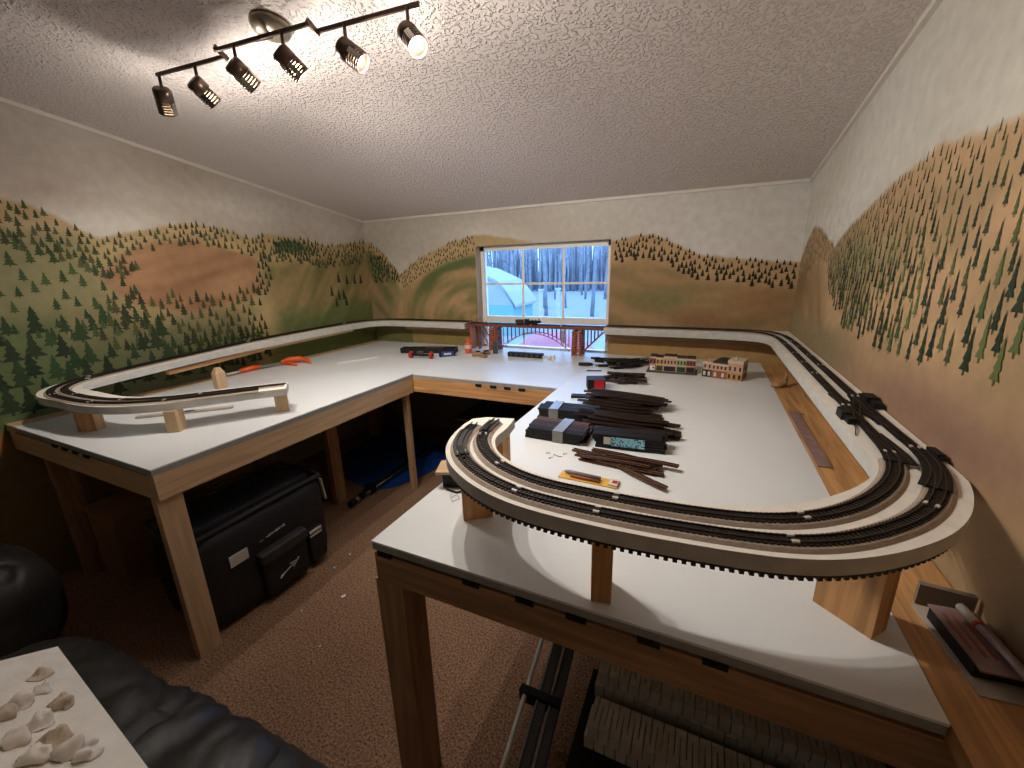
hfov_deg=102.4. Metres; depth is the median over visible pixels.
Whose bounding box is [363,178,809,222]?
trim
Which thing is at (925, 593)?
block
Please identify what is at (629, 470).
track section
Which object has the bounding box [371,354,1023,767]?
table
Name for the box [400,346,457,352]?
tray
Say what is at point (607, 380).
track turnout
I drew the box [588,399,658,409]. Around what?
track section
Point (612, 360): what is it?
track turnout
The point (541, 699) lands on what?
tripod
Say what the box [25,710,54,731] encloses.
rock casting
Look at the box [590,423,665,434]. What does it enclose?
track section
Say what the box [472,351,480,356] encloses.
wood offcut
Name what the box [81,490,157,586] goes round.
cardboard box
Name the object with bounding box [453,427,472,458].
track turnout
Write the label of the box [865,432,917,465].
track turnout
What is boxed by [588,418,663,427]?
track section
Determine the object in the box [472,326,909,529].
railway track
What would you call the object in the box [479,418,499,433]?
track section
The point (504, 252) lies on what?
bare tree
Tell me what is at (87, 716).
board
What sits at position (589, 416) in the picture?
track section
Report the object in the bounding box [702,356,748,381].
building
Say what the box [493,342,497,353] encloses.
block
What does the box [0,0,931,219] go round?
ceiling
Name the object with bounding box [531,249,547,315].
bare tree
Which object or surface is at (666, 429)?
track section
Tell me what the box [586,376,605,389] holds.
box
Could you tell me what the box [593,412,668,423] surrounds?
track section
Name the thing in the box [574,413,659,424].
track section
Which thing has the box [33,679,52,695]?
rock casting
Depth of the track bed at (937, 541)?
0.80 m
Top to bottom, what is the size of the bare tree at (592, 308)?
9.624 m
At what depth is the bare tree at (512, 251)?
19.89 m
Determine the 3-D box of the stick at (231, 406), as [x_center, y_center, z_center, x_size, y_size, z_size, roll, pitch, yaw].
[-1.629,0.137,2.215,0.220,0.009,0.030,-7,16,-19]
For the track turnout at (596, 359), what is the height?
0.042 m
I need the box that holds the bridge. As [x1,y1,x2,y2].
[465,323,604,355]
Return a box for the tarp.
[341,428,445,488]
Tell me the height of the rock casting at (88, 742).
0.021 m
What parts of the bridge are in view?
post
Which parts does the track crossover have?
switch motor, tie plate, rail, switch motor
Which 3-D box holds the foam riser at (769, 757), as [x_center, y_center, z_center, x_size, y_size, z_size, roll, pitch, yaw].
[0.630,1.030,1.252,0.740,0.048,0.100,6,17,24]
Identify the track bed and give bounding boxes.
[36,320,473,414]
[446,327,973,581]
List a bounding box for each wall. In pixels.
[0,102,384,575]
[363,181,812,430]
[784,0,1023,767]
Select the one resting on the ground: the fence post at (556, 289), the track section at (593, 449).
the fence post at (556, 289)
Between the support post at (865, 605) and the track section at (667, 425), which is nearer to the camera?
the support post at (865, 605)
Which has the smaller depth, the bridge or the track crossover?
the track crossover
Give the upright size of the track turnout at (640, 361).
0.016 m
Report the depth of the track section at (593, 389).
2.15 m
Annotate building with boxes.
[646,353,696,375]
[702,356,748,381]
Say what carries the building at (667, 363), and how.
on the table at (760, 647)
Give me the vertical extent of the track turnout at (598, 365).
0.016 m
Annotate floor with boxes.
[58,420,600,767]
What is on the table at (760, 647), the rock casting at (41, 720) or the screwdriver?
the screwdriver
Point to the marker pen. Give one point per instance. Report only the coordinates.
(970, 617)
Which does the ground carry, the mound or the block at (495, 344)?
the mound
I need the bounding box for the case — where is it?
[571,393,587,397]
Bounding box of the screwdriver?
[579,362,597,365]
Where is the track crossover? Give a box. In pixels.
[828,392,887,435]
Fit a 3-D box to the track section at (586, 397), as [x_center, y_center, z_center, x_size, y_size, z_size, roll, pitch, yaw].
[0.506,0.087,2.085,0.296,0.007,0.050,7,19,29]
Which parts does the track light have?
stem, stem, stem, stem, stem, stem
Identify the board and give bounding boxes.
[0,646,147,767]
[182,464,249,504]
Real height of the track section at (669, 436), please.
0.007 m
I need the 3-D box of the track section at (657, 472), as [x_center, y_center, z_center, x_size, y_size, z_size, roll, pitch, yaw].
[0.383,0.285,1.469,0.303,0.006,0.036,8,18,31]
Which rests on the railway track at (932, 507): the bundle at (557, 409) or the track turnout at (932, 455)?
the track turnout at (932, 455)
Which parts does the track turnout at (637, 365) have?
switch motor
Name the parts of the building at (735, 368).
cornice, cornice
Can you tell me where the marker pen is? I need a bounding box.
[955,603,1023,680]
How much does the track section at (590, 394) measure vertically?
0.006 m
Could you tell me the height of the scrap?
0.009 m
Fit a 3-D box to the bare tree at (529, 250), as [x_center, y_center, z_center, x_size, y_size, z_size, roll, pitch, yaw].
[1.304,-11.447,30.327,1.522,10.237,1.435,-3,15,-4]
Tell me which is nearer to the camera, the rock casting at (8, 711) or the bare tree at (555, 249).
the rock casting at (8, 711)
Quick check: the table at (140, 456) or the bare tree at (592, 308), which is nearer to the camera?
the table at (140, 456)
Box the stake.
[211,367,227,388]
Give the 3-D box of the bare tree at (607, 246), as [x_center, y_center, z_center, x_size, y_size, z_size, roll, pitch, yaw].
[5.443,-9.110,21.953,1.425,9.994,1.557,-2,15,-3]
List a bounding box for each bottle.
[465,336,471,353]
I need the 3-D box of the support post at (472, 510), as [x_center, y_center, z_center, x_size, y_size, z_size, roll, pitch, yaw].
[-0.103,0.292,1.186,0.085,0.186,0.050,-4,16,-9]
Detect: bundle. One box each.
[525,416,592,445]
[537,401,599,421]
[592,426,667,454]
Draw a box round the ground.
[502,289,605,349]
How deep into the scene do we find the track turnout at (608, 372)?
2.69 m
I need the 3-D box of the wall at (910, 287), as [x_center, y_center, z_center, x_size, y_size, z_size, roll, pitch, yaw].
[0.885,-0.039,0.621,0.002,2.900,4.900,6,17,24]
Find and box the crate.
[566,668,649,767]
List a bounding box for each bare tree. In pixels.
[486,251,493,266]
[497,250,513,271]
[501,250,513,299]
[520,249,537,291]
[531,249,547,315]
[543,249,547,307]
[550,248,562,298]
[554,247,576,307]
[557,248,562,287]
[576,247,586,294]
[583,247,593,298]
[590,246,607,316]
[599,246,607,298]
[601,247,606,298]
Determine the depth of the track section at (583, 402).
2.02 m
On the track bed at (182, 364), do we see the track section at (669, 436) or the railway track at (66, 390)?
the railway track at (66, 390)
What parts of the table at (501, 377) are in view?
frame rail, power strip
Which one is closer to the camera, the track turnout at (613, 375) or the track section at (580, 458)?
the track section at (580, 458)
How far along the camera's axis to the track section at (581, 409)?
1.84 m
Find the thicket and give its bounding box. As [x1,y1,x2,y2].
[486,246,606,291]
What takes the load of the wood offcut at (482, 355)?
on the table at (501, 377)
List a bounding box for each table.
[5,340,483,658]
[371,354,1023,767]
[413,347,598,405]
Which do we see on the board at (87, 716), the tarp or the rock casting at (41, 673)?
the rock casting at (41, 673)
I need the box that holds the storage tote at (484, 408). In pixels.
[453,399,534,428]
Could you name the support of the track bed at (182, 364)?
on the table at (140, 456)
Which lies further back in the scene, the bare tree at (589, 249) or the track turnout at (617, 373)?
the bare tree at (589, 249)
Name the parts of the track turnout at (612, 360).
switch motor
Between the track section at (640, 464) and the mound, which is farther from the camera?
the mound
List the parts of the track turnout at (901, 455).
diverging rail, diverging rail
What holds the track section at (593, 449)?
on the track section at (574, 449)
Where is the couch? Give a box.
[0,543,328,767]
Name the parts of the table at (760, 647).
leg, frame rail, bent bracket, plastic strip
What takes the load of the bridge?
on the table at (501, 377)
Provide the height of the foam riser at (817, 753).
0.048 m
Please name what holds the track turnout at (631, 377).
on the table at (760, 647)
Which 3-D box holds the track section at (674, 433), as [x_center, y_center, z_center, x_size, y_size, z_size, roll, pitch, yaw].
[0.519,0.188,1.763,0.382,0.007,0.041,6,17,26]
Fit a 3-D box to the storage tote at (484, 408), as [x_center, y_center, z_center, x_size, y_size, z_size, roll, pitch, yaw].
[-0.004,0.472,3.308,0.720,0.523,0.546,6,17,24]
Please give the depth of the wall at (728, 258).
3.14 m
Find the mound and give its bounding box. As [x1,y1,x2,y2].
[519,332,594,348]
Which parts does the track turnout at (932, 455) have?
diverging rail, diverging rail, switch motor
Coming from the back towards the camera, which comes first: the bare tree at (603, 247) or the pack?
the bare tree at (603, 247)
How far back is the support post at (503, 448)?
1.30 m
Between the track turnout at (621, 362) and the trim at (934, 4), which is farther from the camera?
the track turnout at (621, 362)
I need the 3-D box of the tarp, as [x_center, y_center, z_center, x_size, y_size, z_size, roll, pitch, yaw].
[-1.068,0.645,3.733,0.989,0.008,1.087,6,17,24]
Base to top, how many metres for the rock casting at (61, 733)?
0.048 m
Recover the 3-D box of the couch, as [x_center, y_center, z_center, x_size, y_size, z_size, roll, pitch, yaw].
[-1.599,1.020,0.878,2.244,0.815,1.401,6,17,24]
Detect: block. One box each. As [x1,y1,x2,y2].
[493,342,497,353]
[913,580,977,611]
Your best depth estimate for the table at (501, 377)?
2.86 m
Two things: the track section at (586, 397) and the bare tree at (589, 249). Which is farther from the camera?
the bare tree at (589, 249)
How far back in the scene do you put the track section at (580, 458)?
1.49 m
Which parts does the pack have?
black cord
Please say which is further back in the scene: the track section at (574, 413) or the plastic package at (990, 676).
the track section at (574, 413)
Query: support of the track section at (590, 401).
on the track section at (583, 402)
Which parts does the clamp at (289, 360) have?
handle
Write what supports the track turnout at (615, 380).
on the table at (760, 647)
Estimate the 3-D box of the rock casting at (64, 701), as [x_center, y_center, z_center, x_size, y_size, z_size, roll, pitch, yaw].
[-1.090,0.769,0.995,0.052,0.035,0.037,3,16,15]
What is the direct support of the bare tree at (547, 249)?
on the ground
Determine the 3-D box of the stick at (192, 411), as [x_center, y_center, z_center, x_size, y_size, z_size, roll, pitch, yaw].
[-1.810,0.158,2.159,0.260,0.009,0.030,-6,16,-16]
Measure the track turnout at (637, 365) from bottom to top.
0.016 m
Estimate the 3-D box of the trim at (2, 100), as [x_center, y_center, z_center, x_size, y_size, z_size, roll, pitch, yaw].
[-2.512,-1.354,1.862,0.018,0.764,4.883,6,17,24]
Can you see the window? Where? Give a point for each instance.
(562, 320)
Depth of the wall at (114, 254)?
2.47 m
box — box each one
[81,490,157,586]
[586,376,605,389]
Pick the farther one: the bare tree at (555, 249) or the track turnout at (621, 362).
the bare tree at (555, 249)
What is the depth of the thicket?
41.74 m
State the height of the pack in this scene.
0.046 m
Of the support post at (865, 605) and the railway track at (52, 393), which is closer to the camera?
the support post at (865, 605)
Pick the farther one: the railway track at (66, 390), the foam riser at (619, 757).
the railway track at (66, 390)
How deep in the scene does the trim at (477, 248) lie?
3.73 m
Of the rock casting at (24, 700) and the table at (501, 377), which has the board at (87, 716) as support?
the rock casting at (24, 700)
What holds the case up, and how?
on the table at (760, 647)
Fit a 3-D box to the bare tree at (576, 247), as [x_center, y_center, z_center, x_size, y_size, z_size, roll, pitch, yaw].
[2.865,-8.538,22.375,1.318,8.794,1.046,5,17,23]
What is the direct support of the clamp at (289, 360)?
on the table at (140, 456)
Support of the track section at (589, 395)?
on the track section at (648, 407)
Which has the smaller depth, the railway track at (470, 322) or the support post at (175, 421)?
the support post at (175, 421)
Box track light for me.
[152,1,427,116]
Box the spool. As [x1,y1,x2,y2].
[408,351,433,358]
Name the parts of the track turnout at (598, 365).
switch motor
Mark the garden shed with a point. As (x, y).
(499, 303)
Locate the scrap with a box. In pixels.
[435,460,449,474]
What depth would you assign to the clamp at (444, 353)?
3.46 m
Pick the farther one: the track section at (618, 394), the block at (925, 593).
the track section at (618, 394)
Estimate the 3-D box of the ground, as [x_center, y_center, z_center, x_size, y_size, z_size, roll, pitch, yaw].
[13.233,-7.838,35.530,80.000,0.200,69.700,6,17,24]
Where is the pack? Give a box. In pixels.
[442,475,460,501]
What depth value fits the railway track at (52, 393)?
1.98 m
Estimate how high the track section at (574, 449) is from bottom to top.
0.006 m
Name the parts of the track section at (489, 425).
switch motor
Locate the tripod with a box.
[500,638,574,767]
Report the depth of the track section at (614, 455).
1.48 m
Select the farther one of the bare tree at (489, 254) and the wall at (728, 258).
the bare tree at (489, 254)
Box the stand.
[348,447,430,506]
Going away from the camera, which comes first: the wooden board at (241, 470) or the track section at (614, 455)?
the track section at (614, 455)
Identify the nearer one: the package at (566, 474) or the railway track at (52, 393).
the package at (566, 474)
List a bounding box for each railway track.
[43,318,471,405]
[58,319,469,400]
[450,325,957,554]
[470,322,604,326]
[472,323,603,327]
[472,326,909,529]
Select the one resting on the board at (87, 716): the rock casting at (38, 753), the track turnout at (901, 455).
the rock casting at (38, 753)
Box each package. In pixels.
[558,470,619,488]
[911,604,1023,706]
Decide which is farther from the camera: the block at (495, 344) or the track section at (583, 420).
the block at (495, 344)
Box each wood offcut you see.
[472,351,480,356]
[479,352,487,357]
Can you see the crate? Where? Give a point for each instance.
(580, 756)
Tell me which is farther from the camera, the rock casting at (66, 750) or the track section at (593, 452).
the track section at (593, 452)
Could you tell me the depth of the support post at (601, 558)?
0.86 m
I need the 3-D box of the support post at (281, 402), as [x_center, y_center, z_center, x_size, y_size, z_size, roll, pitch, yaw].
[-1.218,0.093,2.178,0.060,0.098,0.050,-9,17,-26]
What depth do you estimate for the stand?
3.17 m
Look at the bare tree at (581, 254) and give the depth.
33.45 m
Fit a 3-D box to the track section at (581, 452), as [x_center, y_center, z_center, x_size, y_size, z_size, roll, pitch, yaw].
[0.391,0.276,1.501,0.303,0.006,0.036,6,17,25]
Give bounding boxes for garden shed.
[487,266,536,335]
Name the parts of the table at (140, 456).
leg, frame rail, leg, leg, leg, frame rail, leg, plastic strip, leg, leg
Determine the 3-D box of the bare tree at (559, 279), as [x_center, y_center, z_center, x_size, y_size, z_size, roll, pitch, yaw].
[4.087,-12.424,34.503,1.231,9.755,1.448,1,16,9]
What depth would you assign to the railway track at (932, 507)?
0.75 m
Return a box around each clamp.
[226,356,311,375]
[439,349,455,356]
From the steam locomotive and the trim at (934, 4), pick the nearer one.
the trim at (934, 4)
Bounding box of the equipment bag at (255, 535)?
[141,461,326,627]
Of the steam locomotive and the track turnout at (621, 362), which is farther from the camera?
the steam locomotive
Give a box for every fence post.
[538,289,543,331]
[555,288,560,331]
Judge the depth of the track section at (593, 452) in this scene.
1.50 m
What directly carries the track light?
attached to the ceiling
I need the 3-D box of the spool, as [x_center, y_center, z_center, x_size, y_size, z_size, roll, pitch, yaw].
[-0.752,-0.241,3.411,0.210,0.059,0.059,3,16,15]
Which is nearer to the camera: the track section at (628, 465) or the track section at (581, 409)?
the track section at (628, 465)
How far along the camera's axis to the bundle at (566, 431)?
1.72 m
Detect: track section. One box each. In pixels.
[572,448,591,452]
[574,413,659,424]
[577,399,651,409]
[578,457,663,475]
[579,408,657,419]
[579,451,662,468]
[579,454,663,474]
[582,401,652,412]
[582,418,670,430]
[582,419,672,434]
[582,453,649,467]
[584,396,641,405]
[587,393,664,403]
[587,403,644,412]
[587,415,662,426]
[588,395,629,402]
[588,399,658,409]
[588,400,646,409]
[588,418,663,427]
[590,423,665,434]
[591,388,663,398]
[591,391,667,400]
[591,448,647,462]
[592,451,656,469]
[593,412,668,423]
[593,427,679,439]
[595,423,680,436]
[600,407,662,416]
[600,409,663,419]
[600,452,667,489]
[601,396,659,404]
[603,460,654,472]
[609,453,678,467]
[664,424,674,427]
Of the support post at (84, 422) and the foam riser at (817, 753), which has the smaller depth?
the foam riser at (817, 753)
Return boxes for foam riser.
[584,704,691,767]
[594,660,814,767]
[599,661,885,767]
[600,697,774,766]
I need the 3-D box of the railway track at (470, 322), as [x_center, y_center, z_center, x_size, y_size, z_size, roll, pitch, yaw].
[0.181,-0.513,3.539,1.238,0.006,0.031,6,17,24]
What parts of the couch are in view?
armrest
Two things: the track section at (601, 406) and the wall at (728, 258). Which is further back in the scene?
the wall at (728, 258)
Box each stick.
[135,410,194,418]
[184,405,233,413]
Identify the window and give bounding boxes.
[480,240,610,351]
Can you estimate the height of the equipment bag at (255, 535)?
0.545 m
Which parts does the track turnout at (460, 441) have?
switch motor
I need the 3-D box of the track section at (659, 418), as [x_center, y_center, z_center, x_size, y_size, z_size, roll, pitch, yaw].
[0.538,0.143,2.003,0.382,0.008,0.041,6,17,26]
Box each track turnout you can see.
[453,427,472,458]
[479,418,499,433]
[594,357,626,362]
[595,363,620,366]
[604,374,623,378]
[605,358,639,363]
[605,379,637,384]
[607,371,633,376]
[609,364,642,368]
[613,372,645,375]
[613,379,646,382]
[614,376,646,379]
[618,357,649,364]
[621,360,648,366]
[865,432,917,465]
[908,446,953,492]
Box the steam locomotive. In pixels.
[515,319,540,324]
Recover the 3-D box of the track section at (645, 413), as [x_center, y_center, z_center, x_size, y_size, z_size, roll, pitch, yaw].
[0.561,0.132,2.040,0.350,0.007,0.031,8,18,30]
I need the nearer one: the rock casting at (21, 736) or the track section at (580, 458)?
the rock casting at (21, 736)
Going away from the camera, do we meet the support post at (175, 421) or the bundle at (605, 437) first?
the bundle at (605, 437)
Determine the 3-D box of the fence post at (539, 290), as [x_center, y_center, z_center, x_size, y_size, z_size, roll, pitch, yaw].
[0.706,-1.430,9.981,0.110,1.700,0.110,6,17,24]
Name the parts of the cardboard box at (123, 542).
box lid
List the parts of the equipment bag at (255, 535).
sunken lid, zip pull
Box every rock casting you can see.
[0,703,18,721]
[0,724,31,750]
[8,689,34,709]
[12,742,52,766]
[25,666,53,681]
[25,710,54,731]
[30,724,73,748]
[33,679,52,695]
[47,691,74,710]
[50,733,84,762]
[71,746,104,763]
[83,737,98,747]
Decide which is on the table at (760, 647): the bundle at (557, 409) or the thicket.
the bundle at (557, 409)
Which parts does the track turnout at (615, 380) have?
switch motor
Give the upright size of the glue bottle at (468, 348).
0.146 m
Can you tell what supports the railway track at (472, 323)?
on the bridge
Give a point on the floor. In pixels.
(332, 701)
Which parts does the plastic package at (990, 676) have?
blister lid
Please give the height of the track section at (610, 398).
0.006 m
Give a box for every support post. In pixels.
[72,412,105,431]
[162,409,187,432]
[274,395,289,412]
[461,491,492,520]
[496,435,510,460]
[591,542,612,602]
[812,571,901,638]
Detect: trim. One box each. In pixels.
[0,97,362,222]
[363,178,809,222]
[475,238,611,353]
[810,0,942,180]

